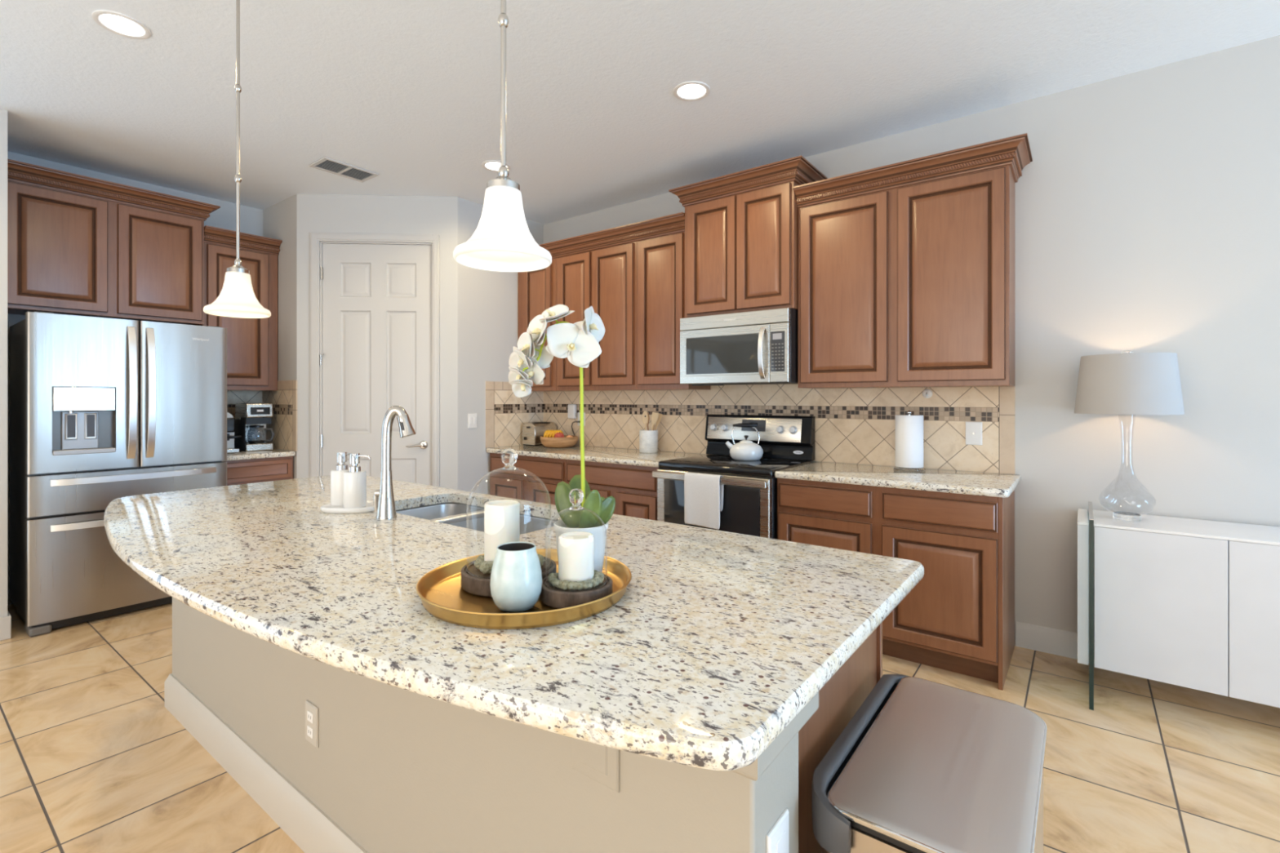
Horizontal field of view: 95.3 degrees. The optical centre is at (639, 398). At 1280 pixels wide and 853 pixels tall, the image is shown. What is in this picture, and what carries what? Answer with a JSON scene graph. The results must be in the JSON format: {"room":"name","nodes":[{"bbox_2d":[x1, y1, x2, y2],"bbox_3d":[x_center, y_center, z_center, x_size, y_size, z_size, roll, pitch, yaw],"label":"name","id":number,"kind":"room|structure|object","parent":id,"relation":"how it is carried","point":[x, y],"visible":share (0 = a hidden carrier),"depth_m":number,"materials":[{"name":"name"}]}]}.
{"room":"kitchen","nodes":[
{"label":"kitchen","id":0,"kind":"room"},
{"bbox_2d":[0,109,7,617],"bbox_3d":[-3.828,-0.130,3.377,0.770,2.900,0.155,0,0,37],"label":"wall","id":1,"kind":"structure","parent":0,"point":[3,113],"depth_m":3.19,"materials":[{"name":"grey paint"}]},
{"bbox_2d":[0,610,11,640],"bbox_3d":[-3.587,1.256,3.193,0.195,0.128,0.183,0,0,37],"label":"baseboard","id":2,"kind":"structure","parent":1,"relation":"attached to","point":[5,621],"depth_m":3.19,"materials":[{"name":"grey paint"}]},
{"bbox_2d":[7,151,262,604],"bbox_3d":[-4.999,-0.130,2.592,0.150,2.900,5.890,0,0,37],"label":"wall","id":3,"kind":"structure","parent":0,"point":[224,217],"depth_m":4.17,"materials":[{"name":"grey paint"}]},
{"bbox_2d":[7,159,220,325],"bbox_3d":[-3.596,-0.977,3.974,0.449,0.869,1.118,0,0,37],"label":"upper cabinet","id":4,"kind":"object","parent":3,"relation":"attached to","point":[78,245],"visible":0.98,"depth_m":3.80,"materials":[{"name":"brown wood"}]},
{"bbox_2d":[200,225,282,391],"bbox_3d":[-3.163,-0.662,4.571,0.388,1.197,0.548,0,0,37],"label":"upper cabinet","id":5,"kind":"object","parent":3,"relation":"attached to","point":[251,343],"visible":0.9,"depth_m":4.53,"materials":[{"name":"brown wood"}]},
{"bbox_2d":[226,390,262,418],"bbox_3d":[-3.313,0.171,4.688,0.008,0.470,0.497,0,0,37],"label":"tiled wall","id":6,"kind":"structure","parent":3,"relation":"attached to","point":[233,397],"depth_m":4.75,"materials":[{"name":"beige tile"}]},
{"bbox_2d":[262,194,297,479],"bbox_3d":[-2.933,-0.130,4.790,0.790,2.900,0.110,0,0,37],"label":"wall","id":7,"kind":"structure","parent":0,"point":[279,220],"depth_m":4.62,"materials":[{"name":"grey paint"}]},
{"bbox_2d":[262,380,297,451],"bbox_3d":[-2.905,0.132,4.695,0.650,0.548,0.008,0,0,37],"label":"tiled wall","id":8,"kind":"structure","parent":7,"relation":"attached to","point":[284,400],"depth_m":4.63,"materials":[{"name":"beige tile"}]},
{"bbox_2d":[297,194,457,489],"bbox_3d":[-2.044,-0.130,4.599,1.224,2.900,0.110,0,0,-3],"label":"wall","id":9,"kind":"structure","parent":0,"point":[316,213],"depth_m":4.55,"materials":[{"name":"grey paint"}]},
{"bbox_2d":[310,232,439,486],"bbox_3d":[-2.062,0.020,4.589,0.977,2.600,0.129,0,0,-3],"label":"trim","id":10,"kind":"structure","parent":9,"relation":"attached to","point":[317,239],"depth_m":4.52,"materials":[{"name":"grey paint"}]},
{"bbox_2d":[319,243,431,485],"bbox_3d":[-2.068,0.051,4.548,0.870,2.513,0.099,0,0,-3],"label":"door","id":11,"kind":"structure","parent":9,"relation":"in","point":[376,354],"depth_m":4.56,"materials":[{"name":"grey paint"}]},
{"bbox_2d":[457,197,543,494],"bbox_3d":[-1.149,-0.130,5.035,0.100,2.900,1.065,0,0,37],"label":"wall","id":12,"kind":"structure","parent":0,"point":[488,300],"depth_m":4.73,"materials":[{"name":"grey paint"}]},
{"bbox_2d":[467,413,476,428],"bbox_3d":[-1.343,0.179,4.687,0.010,0.117,0.085,0,0,37],"label":"light switch","id":13,"kind":"object","parent":12,"relation":"attached to","point":[472,418],"visible":1,"depth_m":4.68,"materials":[{"name":"white plastic"}]},
{"bbox_2d":[485,381,543,448],"bbox_3d":[-1.073,0.132,5.046,0.008,0.548,0.640,0,0,37],"label":"tiled wall","id":14,"kind":"structure","parent":12,"relation":"attached to","point":[506,414],"depth_m":4.96,"materials":[{"name":"beige tile"}]},
{"bbox_2d":[0,0,1279,224],"bbox_3d":[0.217,-1.640,-0.285,12.040,0.120,8.000,0,0,37],"label":"ceiling","id":15,"kind":"structure","parent":0,"point":[406,92],"depth_m":2.91,"materials":[{"name":"white paint"}]},
{"bbox_2d":[91,9,151,39],"bbox_3d":[-2.189,-1.577,2.468,0.188,0.007,0.188,0,0,37],"label":"recessed light","id":16,"kind":"object","parent":15,"relation":"in","point":[117,23],"visible":1,"depth_m":2.46,"materials":[{"name":"white plastic"}]},
{"bbox_2d":[203,0,271,318],"bbox_3d":[-1.492,-0.945,2.167,0.207,1.269,0.207,0,0,37],"label":"pendant light","id":17,"kind":"object","parent":15,"relation":"hanging from","point":[237,298],"visible":1,"depth_m":2.16,"materials":[{"name":"white glass"}]},
{"bbox_2d":[309,156,379,182],"bbox_3d":[-2.034,-1.574,4.022,0.230,0.012,0.370,0,0,37],"label":"ceiling vent","id":18,"kind":"object","parent":15,"relation":"in","point":[326,164],"visible":1,"depth_m":4.01,"materials":[{"name":"white metal"}]},
{"bbox_2d":[481,160,510,172],"bbox_3d":[-0.977,-1.577,3.966,0.188,0.007,0.188,0,0,37],"label":"recessed light","id":19,"kind":"object","parent":15,"relation":"in","point":[493,166],"visible":0.77,"depth_m":3.95,"materials":[{"name":"white plastic"}]},
{"bbox_2d":[453,0,551,271],"bbox_3d":[-0.295,-0.937,1.260,0.207,1.286,0.207,0,0,37],"label":"pendant light","id":20,"kind":"object","parent":15,"relation":"hanging from","point":[502,241],"visible":1,"depth_m":1.23,"materials":[{"name":"white glass"}]},
{"bbox_2d":[673,80,710,101],"bbox_3d":[0.266,-1.577,3.000,0.188,0.007,0.188,0,0,37],"label":"recessed light","id":21,"kind":"object","parent":15,"relation":"in","point":[693,91],"visible":1,"depth_m":2.99,"materials":[{"name":"white plastic"}]},
{"bbox_2d":[0,602,1279,852],"bbox_3d":[0.217,1.380,-0.285,12.040,0.120,8.000,0,0,37],"label":"floor","id":22,"kind":"structure","parent":0,"point":[93,759],"depth_m":2.13,"materials":[{"name":"tile"}]},
{"bbox_2d":[9,311,226,636],"bbox_3d":[-3.364,0.417,3.796,0.864,1.806,0.944,0,0,37],"label":"refrigerator","id":23,"kind":"object","parent":22,"relation":"on","point":[103,411],"visible":0.95,"depth_m":3.46,"materials":[{"name":"silver metal"}]},
{"bbox_2d":[222,456,293,485],"bbox_3d":[-3.064,0.882,4.499,0.608,0.876,0.493,0,0,37],"label":"base cabinet","id":24,"kind":"object","parent":22,"relation":"on","point":[275,468],"visible":0.21,"depth_m":4.33,"materials":[{"name":"brown wood"}]},
{"bbox_2d":[222,448,295,461],"bbox_3d":[-3.058,0.425,4.494,0.631,0.038,0.495,0,0,37],"label":"countertop","id":25,"kind":"structure","parent":24,"relation":"on","point":[239,455],"depth_m":4.34,"materials":[{"name":"stone"}]},
{"bbox_2d":[226,412,241,453],"bbox_3d":[-3.160,0.251,4.433,0.280,0.310,0.155,0,0,37],"label":"coffee machine","id":26,"kind":"object","parent":25,"relation":"on","point":[230,420],"visible":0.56,"depth_m":4.40,"materials":[{"name":"silver plastic"}]},
{"bbox_2d":[226,447,239,453],"bbox_3d":[-3.103,0.391,4.383,0.130,0.030,0.125,0,0,37],"label":"drip tray","id":27,"kind":"object","parent":26,"relation":"on","point":[229,450],"depth_m":4.37,"materials":[{"name":"silver metal"}]},
{"bbox_2d":[234,403,275,451],"bbox_3d":[-3.025,0.221,4.585,0.260,0.369,0.193,0,0,37],"label":"coffee maker","id":28,"kind":"object","parent":25,"relation":"on","point":[251,420],"visible":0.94,"depth_m":4.54,"materials":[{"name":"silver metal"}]},
{"bbox_2d":[234,417,271,451],"bbox_3d":[-3.045,0.276,4.596,0.214,0.259,0.187,0,0,37],"label":"coffee pot","id":29,"kind":"object","parent":28,"relation":"on","point":[252,430],"depth_m":4.55,"materials":[{"name":"black plastic"}]},
{"bbox_2d":[164,596,882,852],"bbox_3d":[-0.690,0.882,1.988,2.770,0.876,0.808,0,0,37],"label":"kitchen island","id":30,"kind":"object","parent":22,"relation":"on","point":[393,769],"visible":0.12,"depth_m":1.34,"materials":[{"name":"beige paint"}]},
{"bbox_2d":[305,699,318,747],"bbox_3d":[-0.960,0.951,1.704,0.074,0.115,0.009,0,0,37],"label":"wall outlet","id":31,"kind":"object","parent":30,"relation":"attached to","point":[311,710],"visible":1,"depth_m":1.70,"materials":[{"name":"white plastic"}]},
{"bbox_2d":[306,710,312,723],"bbox_3d":[-0.962,0.928,1.702,0.034,0.028,0.003,0,0,37],"label":"socket","id":32,"kind":"object","parent":31,"relation":"attached to","point":[309,713],"depth_m":1.70,"materials":[{"name":"white plastic"}]},
{"bbox_2d":[306,725,312,738],"bbox_3d":[-0.962,0.973,1.702,0.034,0.028,0.003,0,0,37],"label":"socket","id":33,"kind":"object","parent":31,"relation":"attached to","point":[309,728],"depth_m":1.70,"materials":[{"name":"white plastic"}]},
{"bbox_2d":[103,475,924,770],"bbox_3d":[-0.792,0.425,1.849,2.879,0.038,1.191,0,0,37],"label":"island countertop","id":34,"kind":"structure","parent":30,"relation":"on","point":[716,641],"depth_m":1.11,"materials":[{"name":"stone"}]},
{"bbox_2d":[320,501,377,513],"bbox_3d":[-1.049,0.396,2.122,0.200,0.020,0.144,0,0,-1],"label":"soap tray","id":35,"kind":"object","parent":34,"relation":"on","point":[328,508],"visible":0.57,"depth_m":2.06,"materials":[{"name":"white ceramic"}]},
{"bbox_2d":[330,451,350,506],"bbox_3d":[-1.096,0.293,2.152,0.082,0.193,0.076,0,0,5],"label":"soap dispenser","id":36,"kind":"object","parent":35,"relation":"on","point":[336,475],"visible":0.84,"depth_m":2.12,"materials":[{"name":"white ceramic"}]},
{"bbox_2d":[330,468,349,506],"bbox_3d":[-1.099,0.325,2.152,0.076,0.128,0.076,0,0,37],"label":"bottle","id":37,"kind":"object","parent":36,"relation":"attached to","point":[336,475],"depth_m":2.12,"materials":[{"name":"white ceramic"}]},
{"bbox_2d":[342,453,370,508],"bbox_3d":[-1.023,0.293,2.100,0.084,0.193,0.076,0,0,37],"label":"soap dispenser","id":38,"kind":"object","parent":35,"relation":"on","point":[354,483],"visible":1,"depth_m":2.08,"materials":[{"name":"white ceramic"}]},
{"bbox_2d":[342,470,366,508],"bbox_3d":[-1.027,0.325,2.102,0.076,0.128,0.076,0,0,37],"label":"bottle","id":39,"kind":"object","parent":38,"relation":"attached to","point":[354,483],"depth_m":2.07,"materials":[{"name":"white ceramic"}]},
{"bbox_2d":[373,405,415,519],"bbox_3d":[-0.837,0.215,1.990,0.142,0.382,0.066,0,0,-1],"label":"kitchen faucet","id":40,"kind":"object","parent":34,"relation":"on","point":[385,508],"visible":1,"depth_m":1.97,"materials":[{"name":"silver metal"}]},
{"bbox_2d":[395,502,557,534],"bbox_3d":[-0.600,0.553,2.111,0.857,0.216,0.407,0,0,37],"label":"sink","id":41,"kind":"object","parent":34,"relation":"in","point":[462,515],"visible":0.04,"depth_m":2.27,"materials":[{"name":"silver metal"}]},
{"bbox_2d":[415,548,631,629],"bbox_3d":[-0.237,0.389,1.228,0.439,0.034,0.439,0,0,37],"label":"serving tray","id":42,"kind":"object","parent":34,"relation":"on","point":[440,590],"visible":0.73,"depth_m":1.12,"materials":[{"name":"gold metal"}]},
{"bbox_2d":[461,448,556,596],"bbox_3d":[-0.284,0.253,1.270,0.202,0.291,0.202,0,0,37],"label":"glass cloche","id":43,"kind":"object","parent":42,"relation":"on","point":[473,581],"visible":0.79,"depth_m":1.23,"materials":[{"name":"clear glass"}]},
{"bbox_2d":[484,499,519,561],"bbox_3d":[-0.300,0.297,1.270,0.075,0.142,0.075,0,0,37],"label":"pillar candle","id":44,"kind":"object","parent":43,"relation":"in","point":[501,517],"visible":0.8,"depth_m":1.24,"materials":[{"name":"wax"}]},
{"bbox_2d":[474,554,545,573],"bbox_3d":[-0.288,0.355,1.268,0.147,0.027,0.150,0,0,37],"label":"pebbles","id":45,"kind":"object","parent":43,"relation":"in","point":[485,566],"visible":0.21,"depth_m":1.23,"materials":[{"name":"beige stone"}]},
{"bbox_2d":[489,541,542,612],"bbox_3d":[-0.236,0.340,1.116,0.098,0.116,0.098,0,0,37],"label":"vase","id":46,"kind":"object","parent":42,"relation":"on","point":[516,575],"visible":1,"depth_m":1.08,"materials":[{"name":"white ceramic"}]},
{"bbox_2d":[508,304,615,572],"bbox_3d":[-0.172,0.091,1.305,0.234,0.616,0.126,0,0,-18],"label":"potted orchid","id":47,"kind":"object","parent":42,"relation":"on","point":[578,342],"visible":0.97,"depth_m":1.30,"materials":[{"name":"white plant"}]},
{"bbox_2d":[539,488,612,608],"bbox_3d":[-0.128,0.290,1.172,0.145,0.218,0.145,0,0,37],"label":"glass cloche","id":48,"kind":"object","parent":42,"relation":"on","point":[550,596],"visible":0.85,"depth_m":1.12,"materials":[{"name":"clear glass"}]},
{"bbox_2d":[547,569,604,590],"bbox_3d":[-0.127,0.360,1.172,0.113,0.020,0.112,0,0,37],"label":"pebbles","id":49,"kind":"object","parent":48,"relation":"in","point":[553,578],"visible":0.61,"depth_m":1.13,"materials":[{"name":"beige stone"}]},
{"bbox_2d":[558,531,594,582],"bbox_3d":[-0.128,0.323,1.172,0.071,0.096,0.071,0,0,37],"label":"pillar candle","id":50,"kind":"object","parent":48,"relation":"in","point":[575,548],"visible":0.89,"depth_m":1.14,"materials":[{"name":"wax"}]},
{"bbox_2d":[572,737,619,792],"bbox_3d":[-0.082,0.623,1.039,0.110,0.115,0.009,0,0,37],"label":"cover plate","id":51,"kind":"object","parent":30,"relation":"attached to","point":[601,763],"visible":0.6,"depth_m":1.03,"materials":[{"name":"beige paint"}]},
{"bbox_2d":[766,808,788,852],"bbox_3d":[0.219,0.726,0.920,0.008,0.115,0.075,0,0,37],"label":"wall outlet","id":52,"kind":"object","parent":30,"relation":"attached to","point":[777,838],"visible":1,"depth_m":0.92,"materials":[{"name":"white plastic"}]},
{"bbox_2d":[776,831,786,852],"bbox_3d":[0.222,0.704,0.918,0.002,0.028,0.034,0,0,37],"label":"socket","id":53,"kind":"object","parent":52,"relation":"attached to","point":[781,835],"depth_m":0.92,"materials":[{"name":"white plastic"}]},
{"bbox_2d":[489,453,566,505],"bbox_3d":[-0.718,0.882,4.786,0.872,0.876,0.618,0,0,37],"label":"base cabinet","id":54,"kind":"object","parent":22,"relation":"on","point":[520,484],"visible":0.33,"depth_m":4.51,"materials":[{"name":"brown wood"}]},
{"bbox_2d":[486,444,706,467],"bbox_3d":[-0.376,0.425,4.519,1.737,0.038,0.639,0,0,37],"label":"countertop","id":55,"kind":"structure","parent":54,"relation":"on","point":[593,454],"depth_m":4.31,"materials":[{"name":"stone"}]},
{"bbox_2d":[522,422,556,446],"bbox_3d":[-0.881,0.306,5.108,0.160,0.198,0.282,0,0,37],"label":"toaster","id":56,"kind":"object","parent":55,"relation":"on","point":[532,432],"visible":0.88,"depth_m":5.01,"materials":[{"name":"silver metal"}]},
{"bbox_2d":[540,435,577,448],"bbox_3d":[-0.679,0.362,4.899,0.314,0.088,0.314,0,0,37],"label":"fruit bowl","id":57,"kind":"object","parent":55,"relation":"on","point":[554,442],"visible":0.91,"depth_m":4.78,"materials":[{"name":"brown wood"}]},
{"bbox_2d":[543,430,563,437],"bbox_3d":[-0.729,0.298,4.934,0.166,0.067,0.060,0,0,0],"label":"banana bunch","id":58,"kind":"object","parent":57,"relation":"in","point":[550,433],"visible":0.65,"depth_m":4.91,"materials":[{"name":"yellow food"}]},
{"bbox_2d":[554,431,564,437],"bbox_3d":[-0.670,0.321,4.848,0.082,0.086,0.082,0,0,37],"label":"apple","id":59,"kind":"object","parent":57,"relation":"in","point":[559,434],"visible":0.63,"depth_m":4.82,"materials":[{"name":"red food"}]},
{"bbox_2d":[639,429,657,453],"bbox_3d":[0.066,0.323,4.431,0.140,0.166,0.140,0,0,37],"label":"utensil crock","id":60,"kind":"object","parent":55,"relation":"on","point":[648,439],"visible":0.97,"depth_m":4.37,"materials":[{"name":"ceramic"}]},
{"bbox_2d":[641,410,648,430],"bbox_3d":[0.040,0.243,4.416,0.050,0.299,0.013,0,0,-6],"label":"spoon","id":61,"kind":"object","parent":60,"relation":"in","point":[645,418],"visible":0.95,"depth_m":4.41,"materials":[{"name":"brown wood"}]},
{"bbox_2d":[646,412,649,430],"bbox_3d":[0.061,0.250,4.471,0.068,0.288,0.030,0,0,37],"label":"spatula","id":62,"kind":"object","parent":60,"relation":"in","point":[647,412],"visible":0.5,"depth_m":4.47,"materials":[{"name":"brown wood"}]},
{"bbox_2d":[650,412,658,430],"bbox_3d":[0.096,0.247,4.383,0.095,0.293,0.021,0,0,17],"label":"spatula","id":63,"kind":"object","parent":60,"relation":"in","point":[655,415],"visible":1,"depth_m":4.38,"materials":[{"name":"brown wood"}]},
{"bbox_2d":[654,413,662,430],"bbox_3d":[0.116,0.252,4.412,0.111,0.285,0.016,0,0,16],"label":"spatula","id":64,"kind":"object","parent":60,"relation":"in","point":[660,417],"visible":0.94,"depth_m":4.40,"materials":[{"name":"brown wood"}]},
{"bbox_2d":[566,459,660,520],"bbox_3d":[-0.024,0.882,4.261,0.864,0.876,0.618,0,0,37],"label":"base cabinet","id":65,"kind":"object","parent":22,"relation":"on","point":[633,488],"visible":0.24,"depth_m":3.94,"materials":[{"name":"brown wood"}]},
{"bbox_2d":[652,413,814,539],"bbox_3d":[0.602,0.702,3.717,0.779,1.176,0.730,0,0,37],"label":"range","id":66,"kind":"object","parent":22,"relation":"on","point":[749,507],"visible":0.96,"depth_m":3.63,"materials":[{"name":"black metal"}]},
{"bbox_2d":[684,472,723,529],"bbox_3d":[0.371,0.599,3.438,0.249,0.310,0.048,0,0,37],"label":"dish towel","id":67,"kind":"object","parent":66,"relation":"hanging from","point":[703,492],"visible":1,"depth_m":3.42,"materials":[{"name":"fabric"}]},
{"bbox_2d":[658,453,810,479],"bbox_3d":[0.603,0.423,3.721,0.776,0.050,0.597,0,0,37],"label":"cooktop","id":68,"kind":"object","parent":66,"relation":"in","point":[765,468],"depth_m":3.58,"materials":[{"name":"black glass"}]},
{"bbox_2d":[725,422,763,460],"bbox_3d":[0.693,0.279,3.814,0.222,0.236,0.218,0,0,37],"label":"kettle","id":69,"kind":"object","parent":66,"relation":"on","point":[744,450],"visible":1,"depth_m":3.75,"materials":[{"name":"white ceramic"}]},
{"bbox_2d":[777,478,1014,690],"bbox_3d":[1.382,0.882,3.197,1.086,0.876,0.618,0,0,37],"label":"base cabinet","id":70,"kind":"object","parent":22,"relation":"on","point":[959,618],"visible":0.57,"depth_m":2.81,"materials":[{"name":"brown wood"}]},
{"bbox_2d":[774,461,1021,497],"bbox_3d":[1.388,0.425,3.183,1.114,0.038,0.639,0,0,37],"label":"countertop","id":71,"kind":"structure","parent":70,"relation":"on","point":[986,484],"depth_m":3.03,"materials":[{"name":"stone"}]},
{"bbox_2d":[893,410,925,471],"bbox_3d":[1.532,0.237,3.321,0.166,0.338,0.166,0,0,37],"label":"paper towel holder","id":72,"kind":"object","parent":71,"relation":"on","point":[908,428],"visible":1,"depth_m":3.26,"materials":[{"name":"white paper"}]},
{"bbox_2d":[811,674,1047,852],"bbox_3d":[0.587,0.990,1.111,0.358,0.661,0.592,0,0,37],"label":"stool","id":73,"kind":"object","parent":22,"relation":"on","point":[922,766],"visible":1,"depth_m":1.03,"materials":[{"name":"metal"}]},
{"bbox_2d":[1077,501,1279,710],"bbox_3d":[2.747,0.917,2.193,1.765,0.806,0.556,0,0,37],"label":"sideboard","id":74,"kind":"object","parent":22,"relation":"on","point":[1186,602],"visible":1,"depth_m":2.43,"materials":[{"name":"white wood"}]},
{"bbox_2d":[1074,351,1184,521],"bbox_3d":[2.237,0.169,2.682,0.389,0.772,0.389,0,0,37],"label":"table lamp","id":75,"kind":"object","parent":74,"relation":"on","point":[1126,382],"visible":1,"depth_m":2.54,"materials":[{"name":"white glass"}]},
{"bbox_2d":[543,35,1279,644],"bbox_3d":[3.182,-0.130,2.331,10.070,2.900,0.150,0,0,37],"label":"wall","id":76,"kind":"structure","parent":0,"point":[1147,202],"depth_m":2.82,"materials":[{"name":"grey paint"}]},
{"bbox_2d":[518,257,555,391],"bbox_3d":[-0.788,-0.615,5.038,0.466,1.101,0.326,0,0,37],"label":"upper cabinet","id":77,"kind":"object","parent":76,"relation":"attached to","point":[537,288],"visible":0.43,"depth_m":4.88,"materials":[{"name":"brown wood"}]},
{"bbox_2d":[555,240,636,391],"bbox_3d":[-0.270,-0.615,4.646,0.830,1.101,0.326,0,0,37],"label":"upper cabinet","id":78,"kind":"object","parent":76,"relation":"attached to","point":[604,279],"visible":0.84,"depth_m":4.44,"materials":[{"name":"brown wood"}]},
{"bbox_2d":[538,212,684,258],"bbox_3d":[-0.385,-1.208,4.505,1.796,0.106,0.078,0,0,37],"label":"crown molding","id":79,"kind":"structure","parent":78,"relation":"attached to","point":[674,223],"depth_m":4.33,"materials":[{"name":"brown wood"}]},
{"bbox_2d":[636,231,711,390],"bbox_3d":[0.241,-0.615,4.259,0.448,1.101,0.326,0,0,37],"label":"upper cabinet","id":80,"kind":"object","parent":76,"relation":"attached to","point":[660,260],"visible":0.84,"depth_m":4.13,"materials":[{"name":"brown wood"}]},
{"bbox_2d":[668,155,827,317],"bbox_3d":[0.705,-0.977,3.852,0.932,0.869,0.462,0,0,37],"label":"upper cabinet","id":81,"kind":"object","parent":76,"relation":"attached to","point":[741,227],"visible":0.88,"depth_m":3.67,"materials":[{"name":"brown wood"}]},
{"bbox_2d":[680,307,797,386],"bbox_3d":[0.681,-0.313,3.826,0.770,0.454,0.465,0,0,37],"label":"microwave","id":82,"kind":"object","parent":81,"relation":"attached to","point":[760,347],"visible":1,"depth_m":3.65,"materials":[{"name":"silver metal"}]},
{"bbox_2d":[543,383,1014,474],"bbox_3d":[0.563,0.148,4.215,3.620,0.516,0.008,0,0,37],"label":"tiled wall","id":83,"kind":"structure","parent":76,"relation":"attached to","point":[852,425],"depth_m":3.70,"materials":[{"name":"beige tile"}]},
{"bbox_2d":[567,404,577,418],"bbox_3d":[-0.584,0.112,5.051,0.091,0.127,0.041,0,0,37],"label":"wall outlet","id":84,"kind":"object","parent":83,"relation":"attached to","point":[571,408],"visible":1,"depth_m":5.03,"materials":[{"name":"white plastic"}]},
{"bbox_2d":[577,412,585,426],"bbox_3d":[-0.505,0.177,5.012,0.085,0.115,0.009,0,0,37],"label":"wall outlet","id":85,"kind":"object","parent":83,"relation":"attached to","point":[579,413],"visible":0.45,"depth_m":5.02,"materials":[{"name":"white plastic"}]},
{"bbox_2d":[571,420,580,435],"bbox_3d":[-0.599,0.297,5.058,0.229,0.217,0.044,0,0,37],"label":"power cord","id":86,"kind":"object","parent":85,"relation":"hanging from","point":[580,420],"visible":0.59,"depth_m":5.03,"materials":[{"name":"black plastic"}]},
{"bbox_2d":[922,389,932,398],"bbox_3d":[1.655,-0.028,3.366,0.054,0.054,0.026,0,0,37],"label":"wall hook","id":87,"kind":"object","parent":83,"relation":"attached to","point":[926,393],"visible":1,"depth_m":3.37,"materials":[{"name":"white plastic"}]},
{"bbox_2d":[965,422,982,444],"bbox_3d":[1.846,0.193,3.229,0.081,0.128,0.013,0,0,37],"label":"wall plate","id":88,"kind":"object","parent":83,"relation":"attached to","point":[973,429],"visible":1,"depth_m":3.23,"materials":[{"name":"white plastic"}]},
{"bbox_2d":[792,133,1032,388],"bbox_3d":[1.486,-0.662,3.289,1.187,1.197,0.397,0,0,37],"label":"upper cabinet","id":89,"kind":"object","parent":76,"relation":"attached to","point":[906,268],"visible":0.99,"depth_m":3.13,"materials":[{"name":"brown wood"}]},
{"bbox_2d":[1015,621,1077,659],"bbox_3d":[4.577,1.256,1.172,6.447,0.128,0.014,0,0,37],"label":"baseboard","id":90,"kind":"structure","parent":76,"relation":"attached to","point":[1040,638],"depth_m":3.03,"materials":[{"name":"grey paint"}]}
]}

